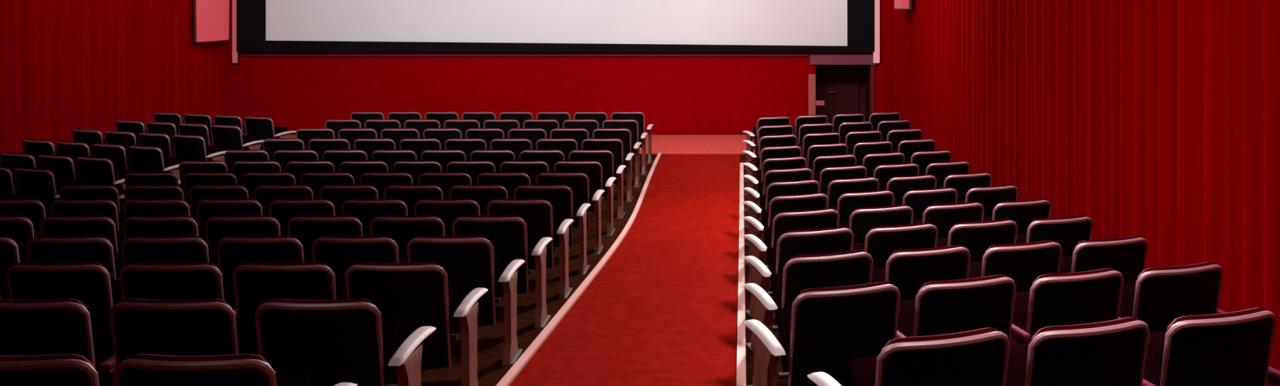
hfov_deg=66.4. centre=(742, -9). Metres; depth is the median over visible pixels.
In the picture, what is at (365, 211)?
seat
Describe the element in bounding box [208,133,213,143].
seat cushion
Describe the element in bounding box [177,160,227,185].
seat
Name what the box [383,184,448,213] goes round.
seat
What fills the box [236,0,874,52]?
projection screen
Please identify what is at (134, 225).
seat
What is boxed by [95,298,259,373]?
seat
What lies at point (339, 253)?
seat
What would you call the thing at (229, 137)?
seat
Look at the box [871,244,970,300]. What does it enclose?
seat
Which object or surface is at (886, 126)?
seat
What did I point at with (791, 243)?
seat
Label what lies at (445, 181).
seat
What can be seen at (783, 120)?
seat
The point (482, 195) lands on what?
seat
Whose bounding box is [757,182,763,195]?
seat cushion
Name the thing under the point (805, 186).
seat
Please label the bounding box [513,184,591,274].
seat
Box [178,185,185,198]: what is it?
seat cushion
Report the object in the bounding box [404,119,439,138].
seat
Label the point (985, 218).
seat cushion
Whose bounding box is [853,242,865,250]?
seat cushion
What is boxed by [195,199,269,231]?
seat
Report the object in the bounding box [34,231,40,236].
seat cushion
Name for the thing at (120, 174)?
seat cushion
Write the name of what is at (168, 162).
armrest
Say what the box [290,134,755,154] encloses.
carpet
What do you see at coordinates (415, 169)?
seat
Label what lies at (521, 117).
seat
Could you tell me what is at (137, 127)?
seat
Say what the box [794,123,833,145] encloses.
seat
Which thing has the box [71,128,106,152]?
seat
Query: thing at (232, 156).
seat
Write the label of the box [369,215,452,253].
seat
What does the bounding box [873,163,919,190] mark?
seat
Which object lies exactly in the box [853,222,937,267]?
seat
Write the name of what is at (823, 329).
seat
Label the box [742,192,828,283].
seat
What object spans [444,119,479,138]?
seat
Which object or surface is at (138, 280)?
seat
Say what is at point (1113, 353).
seat
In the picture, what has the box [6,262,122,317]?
seat
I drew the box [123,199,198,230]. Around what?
seat
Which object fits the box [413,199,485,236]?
seat
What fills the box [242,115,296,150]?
seat
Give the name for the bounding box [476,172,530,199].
seat
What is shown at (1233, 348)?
seat
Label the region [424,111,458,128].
seat
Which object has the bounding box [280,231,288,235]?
seat cushion
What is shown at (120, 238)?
armrest
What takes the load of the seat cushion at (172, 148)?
on the seat at (162, 140)
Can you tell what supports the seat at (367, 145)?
on the floor
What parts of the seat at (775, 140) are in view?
armrest, edge trim, backrest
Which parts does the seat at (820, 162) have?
backrest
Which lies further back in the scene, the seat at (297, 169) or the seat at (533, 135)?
the seat at (533, 135)
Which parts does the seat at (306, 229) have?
edge trim, backrest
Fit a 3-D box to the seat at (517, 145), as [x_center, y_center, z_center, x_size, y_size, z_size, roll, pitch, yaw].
[-3.218,2.487,13.594,0.623,0.926,0.469,0,0,0]
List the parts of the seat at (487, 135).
edge trim, backrest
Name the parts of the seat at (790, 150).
armrest, edge trim, backrest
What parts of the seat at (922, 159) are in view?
backrest, edge trim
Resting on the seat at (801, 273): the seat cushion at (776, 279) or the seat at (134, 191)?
the seat cushion at (776, 279)
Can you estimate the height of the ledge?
0.100 m
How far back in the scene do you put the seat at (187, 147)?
13.73 m
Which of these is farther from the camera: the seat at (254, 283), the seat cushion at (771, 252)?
the seat cushion at (771, 252)
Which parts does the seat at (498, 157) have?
edge trim, backrest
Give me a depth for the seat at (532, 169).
11.40 m
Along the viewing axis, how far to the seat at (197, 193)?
9.39 m
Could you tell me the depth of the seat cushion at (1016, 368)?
4.19 m
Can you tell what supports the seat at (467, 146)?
on the floor
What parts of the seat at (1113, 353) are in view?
backrest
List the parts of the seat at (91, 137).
edge trim, backrest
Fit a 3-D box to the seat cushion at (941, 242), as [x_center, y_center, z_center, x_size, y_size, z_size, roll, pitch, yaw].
[1.689,2.049,7.428,0.490,0.305,0.201,0,0,-17]
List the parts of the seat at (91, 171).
edge trim, backrest, armrest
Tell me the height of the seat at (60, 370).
0.926 m
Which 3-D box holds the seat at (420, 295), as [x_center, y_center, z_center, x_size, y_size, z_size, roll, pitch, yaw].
[-1.901,1.972,5.630,0.734,0.929,0.540,0,0,0]
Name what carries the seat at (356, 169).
on the floor
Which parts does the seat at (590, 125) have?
edge trim, backrest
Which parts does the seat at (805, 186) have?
armrest, edge trim, backrest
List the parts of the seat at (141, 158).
edge trim, backrest, armrest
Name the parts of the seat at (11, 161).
edge trim, backrest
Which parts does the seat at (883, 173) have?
edge trim, backrest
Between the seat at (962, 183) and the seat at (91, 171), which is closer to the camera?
the seat at (962, 183)
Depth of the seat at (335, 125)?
15.40 m
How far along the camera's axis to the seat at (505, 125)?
15.40 m
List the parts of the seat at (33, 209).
backrest, edge trim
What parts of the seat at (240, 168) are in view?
edge trim, backrest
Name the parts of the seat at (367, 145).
backrest, edge trim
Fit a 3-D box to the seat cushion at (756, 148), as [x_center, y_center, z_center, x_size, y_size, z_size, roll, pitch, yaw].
[0.426,2.392,14.042,0.490,0.305,0.201,0,0,-17]
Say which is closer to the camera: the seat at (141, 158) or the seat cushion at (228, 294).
the seat cushion at (228, 294)
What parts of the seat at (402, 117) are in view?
edge trim, backrest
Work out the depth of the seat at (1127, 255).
6.30 m
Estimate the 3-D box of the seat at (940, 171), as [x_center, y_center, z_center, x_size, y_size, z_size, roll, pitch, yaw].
[2.359,2.444,11.493,0.674,0.926,0.469,0,0,-17]
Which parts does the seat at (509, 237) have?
backrest, edge trim, foot plate, armrest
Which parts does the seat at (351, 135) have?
edge trim, backrest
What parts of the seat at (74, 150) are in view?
edge trim, backrest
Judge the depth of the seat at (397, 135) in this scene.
14.40 m
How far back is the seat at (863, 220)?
7.89 m
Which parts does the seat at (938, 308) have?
armrest, backrest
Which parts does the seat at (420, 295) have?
backrest, edge trim, armrest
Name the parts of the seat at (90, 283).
backrest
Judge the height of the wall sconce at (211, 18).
1.680 m
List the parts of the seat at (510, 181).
edge trim, backrest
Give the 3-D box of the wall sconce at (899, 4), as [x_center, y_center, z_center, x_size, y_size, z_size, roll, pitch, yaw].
[2.788,-0.281,17.000,0.223,1.180,0.909,0,0,0]
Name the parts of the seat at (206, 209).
backrest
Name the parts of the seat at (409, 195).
edge trim, backrest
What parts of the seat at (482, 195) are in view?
edge trim, backrest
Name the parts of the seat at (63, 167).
backrest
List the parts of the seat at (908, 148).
backrest, edge trim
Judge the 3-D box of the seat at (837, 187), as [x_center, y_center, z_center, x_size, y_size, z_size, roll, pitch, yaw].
[1.073,2.368,10.100,0.624,0.926,0.469,0,0,-17]
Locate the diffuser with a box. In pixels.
[231,0,237,62]
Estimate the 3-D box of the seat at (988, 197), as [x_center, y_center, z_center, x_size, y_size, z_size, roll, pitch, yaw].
[2.359,2.326,9.493,0.674,0.926,0.469,0,0,-17]
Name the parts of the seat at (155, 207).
edge trim, backrest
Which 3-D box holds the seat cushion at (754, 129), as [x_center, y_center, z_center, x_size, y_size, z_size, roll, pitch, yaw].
[0.426,2.392,16.042,0.490,0.305,0.201,0,0,-17]
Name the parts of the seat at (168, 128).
edge trim, backrest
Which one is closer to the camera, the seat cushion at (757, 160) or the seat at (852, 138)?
the seat cushion at (757, 160)
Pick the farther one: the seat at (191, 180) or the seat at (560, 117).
the seat at (560, 117)
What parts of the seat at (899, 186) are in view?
backrest, edge trim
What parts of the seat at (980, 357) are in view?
armrest, backrest, edge trim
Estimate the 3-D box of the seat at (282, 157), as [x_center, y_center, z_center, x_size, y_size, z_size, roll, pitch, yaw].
[-5.738,2.482,12.594,0.623,0.926,0.469,0,0,0]
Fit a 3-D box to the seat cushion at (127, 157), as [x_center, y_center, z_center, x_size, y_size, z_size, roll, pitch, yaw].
[-8.359,2.392,13.226,0.490,0.305,0.201,0,0,17]
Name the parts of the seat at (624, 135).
edge trim, backrest, armrest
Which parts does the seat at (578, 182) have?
backrest, edge trim, foot plate, armrest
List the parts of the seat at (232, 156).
edge trim, backrest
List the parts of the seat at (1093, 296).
armrest, backrest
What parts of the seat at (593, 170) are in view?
backrest, edge trim, foot plate, armrest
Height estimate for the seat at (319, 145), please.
0.926 m
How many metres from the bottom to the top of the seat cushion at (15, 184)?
0.305 m
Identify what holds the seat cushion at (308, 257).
on the seat at (233, 251)
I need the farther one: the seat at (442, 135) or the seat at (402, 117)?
the seat at (402, 117)
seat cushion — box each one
[13,177,17,192]
[18,253,27,262]
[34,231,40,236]
[55,180,83,199]
[74,166,78,179]
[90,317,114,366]
[97,373,114,385]
[110,280,122,305]
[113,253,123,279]
[114,168,137,194]
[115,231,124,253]
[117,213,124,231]
[119,198,124,213]
[126,155,130,166]
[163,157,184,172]
[170,143,174,154]
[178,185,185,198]
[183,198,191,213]
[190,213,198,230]
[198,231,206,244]
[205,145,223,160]
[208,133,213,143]
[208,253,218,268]
[222,280,235,310]
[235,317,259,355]
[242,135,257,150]
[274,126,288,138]
[275,373,310,385]
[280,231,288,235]
[303,253,312,262]
[335,280,346,299]
[362,231,370,236]
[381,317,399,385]
[398,253,408,262]
[444,231,452,236]
[448,280,458,334]
[493,253,499,297]
[527,231,530,268]
[552,213,555,245]
[752,127,756,136]
[753,136,757,146]
[754,146,759,158]
[755,158,759,169]
[755,169,761,182]
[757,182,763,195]
[759,195,765,222]
[760,209,768,242]
[763,226,772,265]
[766,247,777,291]
[770,273,782,325]
[776,307,791,372]
[797,144,802,154]
[801,155,807,167]
[839,222,848,229]
[848,355,877,385]
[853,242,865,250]
[871,266,885,283]
[897,298,915,337]
[912,219,922,224]
[937,238,948,247]
[968,261,982,279]
[982,215,992,221]
[1005,342,1030,385]
[1012,291,1030,331]
[1016,233,1026,244]
[1059,255,1072,273]
[1119,284,1135,318]
[1142,331,1166,385]
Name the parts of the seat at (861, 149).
backrest, edge trim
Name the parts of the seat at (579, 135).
edge trim, backrest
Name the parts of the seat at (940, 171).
edge trim, backrest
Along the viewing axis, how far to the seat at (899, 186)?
10.09 m
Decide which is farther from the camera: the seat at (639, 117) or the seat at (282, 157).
the seat at (639, 117)
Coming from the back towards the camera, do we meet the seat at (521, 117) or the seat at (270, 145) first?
the seat at (521, 117)
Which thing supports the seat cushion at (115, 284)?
on the seat at (90, 283)
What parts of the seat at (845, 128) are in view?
edge trim, backrest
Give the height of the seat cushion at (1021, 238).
0.305 m
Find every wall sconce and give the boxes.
[192,0,229,43]
[893,0,911,9]
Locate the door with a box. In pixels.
[808,54,876,124]
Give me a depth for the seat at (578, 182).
10.43 m
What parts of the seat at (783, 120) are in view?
armrest, backrest, edge trim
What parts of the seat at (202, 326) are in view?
armrest, edge trim, backrest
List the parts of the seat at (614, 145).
backrest, edge trim, armrest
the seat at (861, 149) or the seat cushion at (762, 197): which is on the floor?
the seat at (861, 149)
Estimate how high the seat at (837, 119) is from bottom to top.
0.926 m
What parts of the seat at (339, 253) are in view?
edge trim, backrest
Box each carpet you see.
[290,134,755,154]
[508,154,739,385]
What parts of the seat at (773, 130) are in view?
armrest, edge trim, backrest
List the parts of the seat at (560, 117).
edge trim, backrest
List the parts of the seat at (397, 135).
edge trim, backrest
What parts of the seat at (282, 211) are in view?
edge trim, backrest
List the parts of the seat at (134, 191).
edge trim, backrest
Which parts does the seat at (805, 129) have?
backrest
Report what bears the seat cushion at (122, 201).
on the seat at (68, 191)
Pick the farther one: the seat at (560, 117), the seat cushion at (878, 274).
the seat at (560, 117)
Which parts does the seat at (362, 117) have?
edge trim, backrest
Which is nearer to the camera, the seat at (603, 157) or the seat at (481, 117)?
the seat at (603, 157)
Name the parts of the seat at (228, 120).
backrest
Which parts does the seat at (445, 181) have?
edge trim, backrest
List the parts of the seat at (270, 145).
edge trim, backrest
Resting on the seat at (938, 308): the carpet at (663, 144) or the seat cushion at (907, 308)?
the seat cushion at (907, 308)
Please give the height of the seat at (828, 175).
0.926 m
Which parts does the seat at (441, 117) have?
edge trim, backrest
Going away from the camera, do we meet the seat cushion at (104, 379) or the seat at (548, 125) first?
the seat cushion at (104, 379)
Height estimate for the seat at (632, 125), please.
0.929 m
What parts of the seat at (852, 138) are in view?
backrest, edge trim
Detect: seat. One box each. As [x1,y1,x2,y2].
[0,152,39,177]
[0,166,17,199]
[0,199,51,231]
[0,215,40,253]
[0,235,27,279]
[0,298,114,369]
[0,354,114,385]
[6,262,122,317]
[9,167,83,213]
[22,138,57,164]
[25,235,123,279]
[37,154,78,181]
[40,215,124,253]
[50,199,124,231]
[56,141,93,166]
[58,184,124,213]
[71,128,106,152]
[71,155,137,196]
[91,142,130,168]
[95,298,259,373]
[104,130,139,155]
[112,354,357,385]
[115,120,147,142]
[117,235,218,279]
[119,172,185,198]
[119,262,235,310]
[120,215,206,253]
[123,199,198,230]
[124,145,184,180]
[124,184,191,213]
[137,132,174,157]
[146,121,178,143]
[153,111,183,132]
[168,133,226,162]
[177,123,213,145]
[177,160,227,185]
[182,113,213,133]
[182,172,237,198]
[188,184,254,213]
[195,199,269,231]
[204,215,288,253]
[207,124,263,155]
[209,115,245,133]
[216,235,312,279]
[223,149,269,173]
[231,160,281,185]
[231,262,346,317]
[241,172,295,198]
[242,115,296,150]
[253,184,319,213]
[255,298,435,385]
[262,137,304,160]
[268,199,342,231]
[273,149,318,172]
[285,160,334,184]
[287,215,370,253]
[295,128,334,149]
[300,172,354,198]
[308,137,350,160]
[311,235,408,279]
[318,184,384,213]
[322,149,367,172]
[324,119,360,137]
[337,128,377,149]
[339,160,388,185]
[341,199,414,231]
[345,262,488,385]
[350,111,384,128]
[353,137,399,160]
[359,172,413,198]
[364,119,400,138]
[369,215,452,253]
[371,149,417,172]
[380,128,419,149]
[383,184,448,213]
[387,111,421,128]
[392,160,441,185]
[399,137,444,160]
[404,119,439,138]
[406,235,524,365]
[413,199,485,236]
[417,172,471,198]
[421,149,466,172]
[422,128,462,149]
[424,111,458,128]
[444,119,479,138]
[444,137,489,160]
[446,160,495,185]
[448,184,511,216]
[452,215,552,328]
[462,111,495,128]
[465,128,504,150]
[470,149,515,172]
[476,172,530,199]
[483,119,519,138]
[486,199,573,298]
[490,137,532,160]
[498,111,533,128]
[499,160,548,185]
[507,128,546,150]
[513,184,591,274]
[519,149,564,172]
[523,119,559,137]
[535,172,604,253]
[536,111,570,128]
[536,137,577,160]
[550,128,588,149]
[553,160,616,235]
[562,119,599,137]
[568,149,626,218]
[573,111,607,128]
[581,137,634,202]
[592,128,641,188]
[602,119,648,175]
[610,111,653,164]
[742,115,790,170]
[742,124,793,182]
[742,133,797,196]
[742,145,801,212]
[742,155,806,229]
[742,167,813,246]
[742,179,819,266]
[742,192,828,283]
[742,208,839,316]
[742,226,853,351]
[742,249,873,385]
[742,281,900,385]
[791,114,827,134]
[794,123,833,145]
[797,132,839,155]
[801,142,848,168]
[807,327,1010,385]
[808,154,856,179]
[814,164,866,192]
[822,177,879,207]
[827,190,894,223]
[831,113,864,132]
[836,120,872,142]
[839,204,913,243]
[840,130,882,153]
[847,141,893,165]
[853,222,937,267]
[861,151,905,177]
[869,111,900,130]
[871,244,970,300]
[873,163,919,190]
[877,119,911,140]
[881,128,922,151]
[883,174,937,204]
[892,138,936,163]
[893,186,958,219]
[896,274,1016,342]
[911,150,951,174]
[912,201,984,239]
[919,160,970,187]
[936,172,991,200]
[937,218,1017,262]
[957,184,1018,216]
[968,240,1062,292]
[982,199,1051,234]
[1005,316,1149,385]
[1009,267,1124,345]
[1016,215,1093,256]
[1059,235,1148,284]
[1118,262,1226,333]
[1142,307,1279,385]
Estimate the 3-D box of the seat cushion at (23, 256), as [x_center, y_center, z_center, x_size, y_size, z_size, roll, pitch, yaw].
[-5.083,1.980,6.728,0.490,0.305,0.201,0,0,0]
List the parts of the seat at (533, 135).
edge trim, backrest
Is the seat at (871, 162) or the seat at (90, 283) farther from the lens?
the seat at (871, 162)
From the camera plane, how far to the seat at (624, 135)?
14.42 m
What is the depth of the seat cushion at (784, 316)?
4.98 m
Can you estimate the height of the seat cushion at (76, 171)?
0.305 m
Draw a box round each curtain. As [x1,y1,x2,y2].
[0,0,225,162]
[887,0,1279,385]
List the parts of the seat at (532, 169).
edge trim, backrest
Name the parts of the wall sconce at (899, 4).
plate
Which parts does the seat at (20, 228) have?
backrest, edge trim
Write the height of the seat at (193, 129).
0.926 m
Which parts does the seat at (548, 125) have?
edge trim, backrest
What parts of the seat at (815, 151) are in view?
backrest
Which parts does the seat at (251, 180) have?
edge trim, backrest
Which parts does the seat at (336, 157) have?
edge trim, backrest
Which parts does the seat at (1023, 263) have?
backrest, edge trim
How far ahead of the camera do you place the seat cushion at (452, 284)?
5.74 m
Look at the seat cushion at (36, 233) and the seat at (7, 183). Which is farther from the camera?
the seat at (7, 183)
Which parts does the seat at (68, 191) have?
backrest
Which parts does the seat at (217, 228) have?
backrest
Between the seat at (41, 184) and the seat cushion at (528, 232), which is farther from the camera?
the seat at (41, 184)
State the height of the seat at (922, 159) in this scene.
0.926 m
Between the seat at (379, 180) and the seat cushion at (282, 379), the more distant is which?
the seat at (379, 180)
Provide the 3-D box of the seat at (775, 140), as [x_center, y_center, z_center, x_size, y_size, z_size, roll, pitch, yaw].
[0.402,2.490,13.916,0.733,0.931,0.504,0,0,-10]
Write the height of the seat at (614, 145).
0.929 m
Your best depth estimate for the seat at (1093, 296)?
5.10 m
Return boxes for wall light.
[231,0,239,63]
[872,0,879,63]
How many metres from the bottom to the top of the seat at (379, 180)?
0.926 m
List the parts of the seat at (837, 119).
edge trim, backrest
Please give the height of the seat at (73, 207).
0.926 m
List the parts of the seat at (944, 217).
backrest, edge trim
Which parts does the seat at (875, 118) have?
edge trim, backrest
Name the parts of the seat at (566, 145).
edge trim, backrest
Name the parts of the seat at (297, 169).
edge trim, backrest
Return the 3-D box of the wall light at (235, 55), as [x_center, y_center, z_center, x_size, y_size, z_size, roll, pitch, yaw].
[-10.300,-1.005,19.747,0.120,4.950,0.105,0,0,0]
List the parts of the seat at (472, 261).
backrest, edge trim, foot plate, armrest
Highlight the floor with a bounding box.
[391,154,788,385]
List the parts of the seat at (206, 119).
edge trim, backrest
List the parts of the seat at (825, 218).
foot plate, armrest, edge trim, backrest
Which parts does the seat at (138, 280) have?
edge trim, backrest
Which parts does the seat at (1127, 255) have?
backrest, edge trim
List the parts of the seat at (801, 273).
armrest, edge trim, backrest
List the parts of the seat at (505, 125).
edge trim, backrest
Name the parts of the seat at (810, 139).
backrest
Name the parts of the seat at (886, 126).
edge trim, backrest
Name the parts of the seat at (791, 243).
foot plate, armrest, edge trim, backrest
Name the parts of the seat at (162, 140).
backrest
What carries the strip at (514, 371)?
on the floor
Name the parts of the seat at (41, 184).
armrest, edge trim, backrest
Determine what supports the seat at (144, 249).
on the floor
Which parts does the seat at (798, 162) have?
armrest, edge trim, backrest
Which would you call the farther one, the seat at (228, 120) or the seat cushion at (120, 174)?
the seat at (228, 120)
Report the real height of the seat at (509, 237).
0.929 m
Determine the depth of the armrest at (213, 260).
6.75 m
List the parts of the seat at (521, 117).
edge trim, backrest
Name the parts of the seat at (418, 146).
edge trim, backrest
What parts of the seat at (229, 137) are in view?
edge trim, backrest, armrest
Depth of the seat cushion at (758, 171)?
12.01 m
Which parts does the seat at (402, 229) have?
edge trim, backrest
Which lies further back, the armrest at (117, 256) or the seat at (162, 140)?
the seat at (162, 140)
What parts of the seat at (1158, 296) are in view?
backrest, edge trim, armrest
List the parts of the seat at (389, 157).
edge trim, backrest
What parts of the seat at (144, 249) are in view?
edge trim, backrest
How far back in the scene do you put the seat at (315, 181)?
10.40 m
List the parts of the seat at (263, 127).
edge trim, backrest, armrest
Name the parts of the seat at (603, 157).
backrest, edge trim, armrest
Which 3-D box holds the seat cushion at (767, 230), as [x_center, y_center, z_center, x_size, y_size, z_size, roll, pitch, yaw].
[0.426,2.104,8.042,0.490,0.305,0.201,0,0,-17]
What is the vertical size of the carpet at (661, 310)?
1.047 m
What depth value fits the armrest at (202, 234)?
7.75 m
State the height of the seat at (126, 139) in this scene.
0.926 m
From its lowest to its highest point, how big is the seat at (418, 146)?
0.926 m
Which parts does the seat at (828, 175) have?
backrest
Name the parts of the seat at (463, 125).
edge trim, backrest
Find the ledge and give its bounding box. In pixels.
[240,52,808,56]
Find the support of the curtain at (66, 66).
hanging from the ceiling
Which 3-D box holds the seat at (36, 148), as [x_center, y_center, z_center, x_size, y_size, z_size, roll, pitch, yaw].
[-9.627,2.487,13.474,0.624,0.926,0.469,0,0,17]
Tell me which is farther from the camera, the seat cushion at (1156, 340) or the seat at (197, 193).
the seat at (197, 193)
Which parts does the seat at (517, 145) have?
edge trim, backrest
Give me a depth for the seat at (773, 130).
14.72 m
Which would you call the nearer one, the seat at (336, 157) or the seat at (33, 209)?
the seat at (33, 209)
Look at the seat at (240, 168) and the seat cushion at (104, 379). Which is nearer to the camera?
the seat cushion at (104, 379)
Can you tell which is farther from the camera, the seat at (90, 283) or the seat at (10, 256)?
the seat at (10, 256)
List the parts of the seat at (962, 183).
edge trim, backrest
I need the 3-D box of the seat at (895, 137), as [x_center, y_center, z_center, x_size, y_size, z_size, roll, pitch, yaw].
[2.359,2.487,14.493,0.674,0.926,0.469,0,0,-17]
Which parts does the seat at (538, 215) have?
backrest, edge trim, foot plate, armrest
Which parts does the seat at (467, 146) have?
edge trim, backrest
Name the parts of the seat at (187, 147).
edge trim, backrest, armrest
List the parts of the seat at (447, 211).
edge trim, backrest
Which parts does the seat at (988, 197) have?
backrest, edge trim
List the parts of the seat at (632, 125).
edge trim, backrest, armrest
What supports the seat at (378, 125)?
on the floor
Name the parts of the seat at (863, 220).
backrest, edge trim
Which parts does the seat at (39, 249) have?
backrest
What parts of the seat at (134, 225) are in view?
edge trim, backrest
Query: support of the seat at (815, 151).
on the floor
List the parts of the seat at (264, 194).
edge trim, backrest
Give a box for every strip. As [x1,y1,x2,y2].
[496,152,661,385]
[736,162,746,385]
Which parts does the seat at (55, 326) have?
backrest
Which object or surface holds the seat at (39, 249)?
on the floor
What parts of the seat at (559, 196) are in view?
backrest, edge trim, foot plate, armrest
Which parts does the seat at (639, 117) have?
edge trim, backrest, armrest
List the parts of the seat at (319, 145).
edge trim, backrest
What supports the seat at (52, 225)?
on the floor
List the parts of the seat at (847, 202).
edge trim, backrest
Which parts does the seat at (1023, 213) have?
backrest, edge trim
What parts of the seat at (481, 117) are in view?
edge trim, backrest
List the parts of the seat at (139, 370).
edge trim, backrest, armrest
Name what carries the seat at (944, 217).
on the floor
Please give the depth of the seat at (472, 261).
6.43 m
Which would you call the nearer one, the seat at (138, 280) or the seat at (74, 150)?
the seat at (138, 280)
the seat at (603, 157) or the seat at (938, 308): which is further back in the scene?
the seat at (603, 157)
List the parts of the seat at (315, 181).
edge trim, backrest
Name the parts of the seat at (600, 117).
edge trim, backrest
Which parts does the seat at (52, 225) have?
backrest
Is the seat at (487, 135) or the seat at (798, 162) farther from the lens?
the seat at (487, 135)
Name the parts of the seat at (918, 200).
backrest, edge trim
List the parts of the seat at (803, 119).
backrest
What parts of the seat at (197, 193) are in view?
backrest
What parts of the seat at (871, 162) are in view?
backrest, edge trim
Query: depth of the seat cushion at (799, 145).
14.21 m
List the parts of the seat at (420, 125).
edge trim, backrest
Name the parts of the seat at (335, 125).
edge trim, backrest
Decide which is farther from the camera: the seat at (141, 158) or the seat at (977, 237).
the seat at (141, 158)
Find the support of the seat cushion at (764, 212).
on the seat at (780, 203)
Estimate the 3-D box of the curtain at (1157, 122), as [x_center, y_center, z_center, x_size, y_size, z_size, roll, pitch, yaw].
[2.983,-0.665,10.369,0.086,7.130,18.738,0,0,0]
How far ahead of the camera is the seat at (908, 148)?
13.29 m
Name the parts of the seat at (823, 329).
armrest, edge trim, backrest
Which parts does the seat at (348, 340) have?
edge trim, backrest, armrest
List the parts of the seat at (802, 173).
armrest, edge trim, backrest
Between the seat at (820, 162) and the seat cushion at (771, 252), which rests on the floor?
the seat at (820, 162)
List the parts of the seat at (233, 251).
backrest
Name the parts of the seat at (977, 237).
backrest, edge trim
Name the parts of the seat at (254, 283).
backrest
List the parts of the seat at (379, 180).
edge trim, backrest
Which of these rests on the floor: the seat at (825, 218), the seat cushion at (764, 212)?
the seat at (825, 218)
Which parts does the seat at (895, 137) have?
edge trim, backrest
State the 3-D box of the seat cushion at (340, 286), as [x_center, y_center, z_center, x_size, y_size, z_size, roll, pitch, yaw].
[-2.563,1.876,5.728,0.490,0.305,0.201,0,0,0]
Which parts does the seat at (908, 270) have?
backrest, edge trim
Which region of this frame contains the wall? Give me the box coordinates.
[225,0,887,134]
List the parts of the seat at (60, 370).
backrest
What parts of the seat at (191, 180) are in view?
backrest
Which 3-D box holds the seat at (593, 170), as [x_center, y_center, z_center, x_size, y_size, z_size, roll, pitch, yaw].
[-1.901,2.450,11.630,0.734,0.929,0.540,0,0,0]
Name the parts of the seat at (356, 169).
backrest, edge trim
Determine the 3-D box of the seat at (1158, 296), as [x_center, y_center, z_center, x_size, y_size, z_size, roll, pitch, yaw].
[2.359,1.960,5.493,0.674,0.926,0.469,0,0,-17]
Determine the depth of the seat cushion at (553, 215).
8.76 m
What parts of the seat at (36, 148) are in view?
edge trim, backrest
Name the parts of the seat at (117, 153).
backrest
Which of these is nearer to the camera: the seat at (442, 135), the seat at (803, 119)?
the seat at (442, 135)
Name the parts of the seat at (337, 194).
edge trim, backrest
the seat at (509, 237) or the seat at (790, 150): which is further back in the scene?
the seat at (790, 150)
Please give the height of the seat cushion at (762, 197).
0.305 m
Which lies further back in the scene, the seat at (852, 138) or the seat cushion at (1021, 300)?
the seat at (852, 138)
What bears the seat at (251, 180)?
on the floor
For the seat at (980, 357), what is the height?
0.931 m
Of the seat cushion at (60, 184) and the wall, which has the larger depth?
the wall
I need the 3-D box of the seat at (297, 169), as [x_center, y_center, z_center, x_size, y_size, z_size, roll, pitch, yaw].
[-5.108,2.449,11.594,0.623,0.926,0.469,0,0,0]
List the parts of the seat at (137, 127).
edge trim, backrest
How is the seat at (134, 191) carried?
on the floor
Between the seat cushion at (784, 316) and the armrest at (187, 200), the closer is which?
the seat cushion at (784, 316)
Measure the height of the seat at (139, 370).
0.929 m
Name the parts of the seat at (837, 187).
backrest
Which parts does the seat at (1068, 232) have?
backrest, edge trim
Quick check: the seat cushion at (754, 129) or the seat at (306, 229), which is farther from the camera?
the seat cushion at (754, 129)
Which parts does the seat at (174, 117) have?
edge trim, backrest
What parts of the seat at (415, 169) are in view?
edge trim, backrest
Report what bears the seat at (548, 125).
on the floor
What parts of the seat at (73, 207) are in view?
backrest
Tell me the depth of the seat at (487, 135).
14.40 m
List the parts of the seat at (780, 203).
armrest, edge trim, backrest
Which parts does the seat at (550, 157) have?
edge trim, backrest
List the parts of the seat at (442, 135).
edge trim, backrest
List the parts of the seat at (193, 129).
backrest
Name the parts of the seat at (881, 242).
backrest, edge trim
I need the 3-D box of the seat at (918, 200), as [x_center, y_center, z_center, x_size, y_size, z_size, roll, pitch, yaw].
[1.704,2.312,9.293,0.624,0.926,0.469,0,0,-17]
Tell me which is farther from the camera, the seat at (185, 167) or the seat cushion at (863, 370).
the seat at (185, 167)
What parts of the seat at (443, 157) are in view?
backrest, edge trim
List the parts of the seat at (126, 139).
edge trim, backrest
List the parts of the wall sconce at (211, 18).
plate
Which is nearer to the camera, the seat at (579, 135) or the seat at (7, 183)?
the seat at (7, 183)
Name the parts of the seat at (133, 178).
edge trim, backrest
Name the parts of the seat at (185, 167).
backrest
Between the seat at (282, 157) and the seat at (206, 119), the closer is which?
the seat at (282, 157)
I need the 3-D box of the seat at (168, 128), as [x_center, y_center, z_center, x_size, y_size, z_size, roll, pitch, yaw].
[-9.025,2.487,15.290,0.624,0.926,0.469,0,0,17]
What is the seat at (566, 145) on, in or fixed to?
on the floor
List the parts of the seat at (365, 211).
edge trim, backrest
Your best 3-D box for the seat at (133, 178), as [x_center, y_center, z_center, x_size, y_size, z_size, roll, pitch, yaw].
[-6.403,2.400,10.614,0.733,0.931,0.504,0,0,7]
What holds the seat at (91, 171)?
on the floor
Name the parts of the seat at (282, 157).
edge trim, backrest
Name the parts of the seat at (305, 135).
edge trim, backrest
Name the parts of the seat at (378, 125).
edge trim, backrest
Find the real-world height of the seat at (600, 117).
0.926 m
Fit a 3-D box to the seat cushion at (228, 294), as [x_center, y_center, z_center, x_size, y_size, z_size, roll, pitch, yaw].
[-3.193,1.876,5.728,0.490,0.305,0.201,0,0,0]
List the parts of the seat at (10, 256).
backrest, edge trim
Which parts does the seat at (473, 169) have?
backrest, edge trim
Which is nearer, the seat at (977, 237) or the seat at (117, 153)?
the seat at (977, 237)

